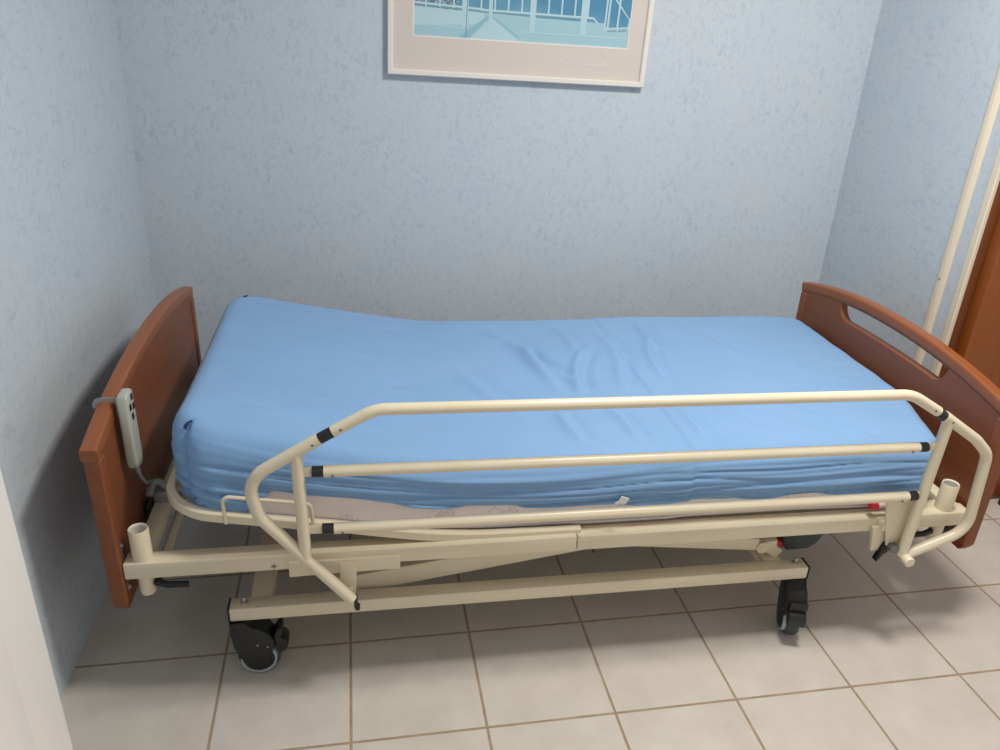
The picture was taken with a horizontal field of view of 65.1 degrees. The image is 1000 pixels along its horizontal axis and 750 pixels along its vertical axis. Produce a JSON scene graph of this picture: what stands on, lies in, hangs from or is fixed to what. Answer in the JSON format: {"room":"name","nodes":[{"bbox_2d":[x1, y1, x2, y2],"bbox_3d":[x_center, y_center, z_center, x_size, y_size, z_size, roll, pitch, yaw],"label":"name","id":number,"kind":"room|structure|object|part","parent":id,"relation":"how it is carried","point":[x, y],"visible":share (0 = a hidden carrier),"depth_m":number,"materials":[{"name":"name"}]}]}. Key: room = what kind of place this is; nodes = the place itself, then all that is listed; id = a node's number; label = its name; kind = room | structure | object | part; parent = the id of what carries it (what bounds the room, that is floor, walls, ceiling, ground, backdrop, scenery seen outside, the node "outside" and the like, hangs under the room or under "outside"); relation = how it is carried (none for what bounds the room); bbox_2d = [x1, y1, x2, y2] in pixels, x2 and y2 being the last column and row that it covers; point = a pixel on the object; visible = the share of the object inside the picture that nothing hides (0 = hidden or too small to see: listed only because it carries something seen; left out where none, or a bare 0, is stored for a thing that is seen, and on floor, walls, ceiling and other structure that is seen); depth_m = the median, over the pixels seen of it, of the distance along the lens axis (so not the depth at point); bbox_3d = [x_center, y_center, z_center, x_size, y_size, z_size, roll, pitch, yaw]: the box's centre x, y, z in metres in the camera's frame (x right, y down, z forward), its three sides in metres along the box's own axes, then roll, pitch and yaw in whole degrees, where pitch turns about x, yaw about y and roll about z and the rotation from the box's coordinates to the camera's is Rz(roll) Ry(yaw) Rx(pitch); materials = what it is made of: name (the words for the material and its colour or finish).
{"room":"care facility","nodes":[
{"label":"care facility","id":0,"kind":"room"},
{"bbox_2d":[0,0,156,700],"bbox_3d":[-1.030,-0.490,1.429,0.120,2.500,2.146,-2,25,-10],"label":"wall","id":1,"kind":"structure","parent":0,"point":[77,284],"depth_m":1.83,"materials":[{"name":"blue paint"}]},
{"bbox_2d":[112,0,882,360],"bbox_3d":[0.057,-1.009,2.667,2.727,2.500,0.120,-2,25,-10],"label":"wall","id":2,"kind":"structure","parent":0,"point":[279,156],"depth_m":2.72,"materials":[{"name":"blue paint"}]},
{"bbox_2d":[387,0,654,87],"bbox_3d":[0.083,-1.276,2.462,0.866,0.660,0.026,-1,25,-11],"label":"framed picture","id":3,"kind":"object","parent":2,"relation":"attached to","point":[581,42],"visible":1,"depth_m":2.55,"materials":[{"name":"white paint"}]},
{"bbox_2d":[414,0,631,47],"bbox_3d":[0.089,-1.284,2.462,0.716,0.447,0.002,-2,25,-10],"label":"print","id":4,"kind":"object","parent":3,"relation":"attached to","point":[504,23],"depth_m":2.53,"materials":[{"name":"teal paper"}]},
{"bbox_2d":[61,487,999,749],"bbox_3d":[1.261,1.092,1.361,4.820,0.100,4.800,-2,25,-10],"label":"floor","id":5,"kind":"structure","parent":0,"point":[888,654],"depth_m":1.93,"materials":[{"name":"tile"}]},
{"bbox_2d":[78,282,999,671],"bbox_3d":[0.130,0.172,2.218,2.101,0.744,1.056,-2,25,-10],"label":"hospital bed","id":6,"kind":"object","parent":5,"relation":"on","point":[161,362],"visible":0.73,"depth_m":1.83,"materials":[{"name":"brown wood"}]},
{"bbox_2d":[92,388,153,483],"bbox_3d":[-0.826,0.154,1.732,0.078,0.300,0.140,-2,25,-10],"label":"bed remote control","id":7,"kind":"object","parent":6,"relation":"on","point":[124,403],"visible":0.99,"depth_m":1.65,"materials":[{"name":"grey plastic"}]},
{"bbox_3d":[-0.881,-0.074,1.954,0.034,0.090,0.993,-2,25,-10],"label":"rail","id":8,"kind":"part","parent":6,"relation":"part of","materials":[{"name":"brown wood"}]},
{"bbox_3d":[-0.888,0.104,2.038,0.026,0.456,0.977,-2,25,-10],"label":"panel","id":9,"kind":"part","parent":6,"relation":"part of","materials":[{"name":"brown wood"}]},
{"bbox_2d":[127,523,188,595],"bbox_3d":[-0.733,0.397,1.686,0.110,0.167,0.045,-2,25,-10],"label":"socket","id":10,"kind":"object","parent":6,"relation":"attached to","point":[147,565],"depth_m":1.67,"materials":[{"name":"white metal"}]},
{"bbox_3d":[-0.822,0.249,2.118,0.022,0.021,0.885,-2,25,-10],"label":"tie rod","id":11,"kind":"part","parent":6,"relation":"part of","materials":[{"name":"beige metal"}]},
{"bbox_3d":[-0.413,0.312,1.629,0.214,0.429,0.026,-2,25,-10],"label":"head frame","id":12,"kind":"part","parent":6,"relation":"part of","materials":[{"name":"beige metal"}]},
{"bbox_3d":[-0.339,0.130,2.149,0.922,0.138,0.945,-2,25,-10],"label":"backrest frame","id":13,"kind":"part","parent":6,"relation":"part of","materials":[{"name":"beige metal"}]},
{"bbox_3d":[-0.056,0.443,1.911,0.688,0.153,0.040,-2,25,-10],"label":"lift arm","id":14,"kind":"part","parent":6,"relation":"part of","materials":[{"name":"beige metal"}]},
{"bbox_3d":[0.086,0.521,1.917,1.430,0.036,0.040,-2,25,-10],"label":"rail","id":15,"kind":"part","parent":6,"relation":"part of","materials":[{"name":"beige metal"}]},
{"bbox_2d":[246,491,868,528],"bbox_3d":[0.179,0.057,2.206,1.896,0.261,0.910,-2,25,-10],"label":"mattress","id":16,"kind":"object","parent":6,"relation":"on","point":[337,508],"visible":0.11,"depth_m":1.76,"materials":[{"name":"grey"}]},
{"bbox_2d":[171,295,935,511],"bbox_3d":[0.182,0.029,2.190,1.928,0.299,0.951,-2,25,-10],"label":"fitted sheet","id":17,"kind":"object","parent":16,"relation":"on","point":[272,375],"visible":0.91,"depth_m":1.93,"materials":[{"name":"blue fabric"}]},
{"bbox_3d":[0.462,0.415,1.989,0.414,0.083,0.036,-2,25,-10],"label":"lift arm","id":18,"kind":"part","parent":6,"relation":"part of","materials":[{"name":"beige metal"}]},
{"bbox_3d":[0.454,0.354,1.922,1.395,0.013,0.026,-2,25,-10],"label":"platform rail","id":19,"kind":"part","parent":6,"relation":"part of","materials":[{"name":"beige metal"}]},
{"bbox_3d":[0.923,0.323,1.932,0.020,0.021,0.021,-2,25,-10],"label":"release knob","id":20,"kind":"part","parent":6,"relation":"part of","materials":[{"name":"red plastic"}]},
{"bbox_3d":[0.949,0.322,1.937,0.047,0.012,0.012,-2,25,-10],"label":"release rod","id":21,"kind":"part","parent":6,"relation":"part of","materials":[{"name":"white plastic"}]},
{"bbox_3d":[1.146,0.050,2.380,0.026,0.456,0.977,-2,25,-10],"label":"panel","id":22,"kind":"part","parent":6,"relation":"part of","materials":[{"name":"brown wood"}]},
{"bbox_3d":[1.157,-0.129,2.297,0.034,0.090,0.993,-2,25,-10],"label":"rail","id":23,"kind":"part","parent":6,"relation":"part of","materials":[{"name":"brown wood"}]},
{"bbox_2d":[914,479,959,538],"bbox_3d":[1.102,0.348,1.995,0.122,0.167,0.043,-2,25,-10],"label":"socket","id":24,"kind":"object","parent":6,"relation":"attached to","point":[942,513],"depth_m":1.98,"materials":[{"name":"white metal"}]},
{"bbox_3d":[1.087,0.269,1.880,0.182,0.414,0.025,-2,25,-10],"label":"foot frame","id":25,"kind":"part","parent":6,"relation":"part of","materials":[{"name":"beige metal"}]},
{"bbox_2d":[819,0,999,370],"bbox_3d":[1.423,-0.871,2.521,0.100,2.500,0.728,-2,25,-10],"label":"wall","id":26,"kind":"structure","parent":0,"point":[932,69],"depth_m":2.58,"materials":[{"name":"blue paint"}]},
{"bbox_2d":[913,65,999,364],"bbox_3d":[1.415,-0.752,2.263,0.014,2.500,0.034,-2,25,-10],"label":"trim","id":27,"kind":"structure","parent":26,"relation":"attached to","point":[994,101],"depth_m":2.37,"materials":[{"name":"beige plastic"}]},
{"bbox_2d":[931,146,999,376],"bbox_3d":[1.434,-0.717,2.189,0.012,2.500,0.030,-2,25,-10],"label":"trim","id":28,"kind":"structure","parent":26,"relation":"attached to","point":[994,179],"depth_m":2.35,"materials":[{"name":"beige plastic"}]},
{"bbox_2d":[939,181,999,377],"bbox_3d":[1.482,-0.578,2.251,0.096,2.200,0.021,-2,25,-10],"label":"trim","id":29,"kind":"structure","parent":26,"relation":"attached to","point":[994,213],"depth_m":2.36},
{"bbox_2d":[956,214,999,496],"bbox_3d":[1.871,-0.522,2.279,0.820,2.088,0.109,-2,25,-10],"label":"door","id":30,"kind":"structure","parent":26,"relation":"in","point":[979,342],"depth_m":2.40,"materials":[{"name":"brown wood"}]},
{"bbox_3d":[-0.650,-0.076,0.577,0.302,2.500,0.150,-2,25,-10],"label":"wall","id":31,"kind":"structure","parent":0,"visible":0},
{"bbox_2d":[0,469,72,749],"bbox_3d":[-0.521,0.081,0.669,0.102,2.150,0.197,-2,25,-10],"label":"trim","id":32,"kind":"structure","parent":31,"relation":"attached to","point":[32,717],"depth_m":0.82,"materials":[{"name":"white paint"}]}
]}

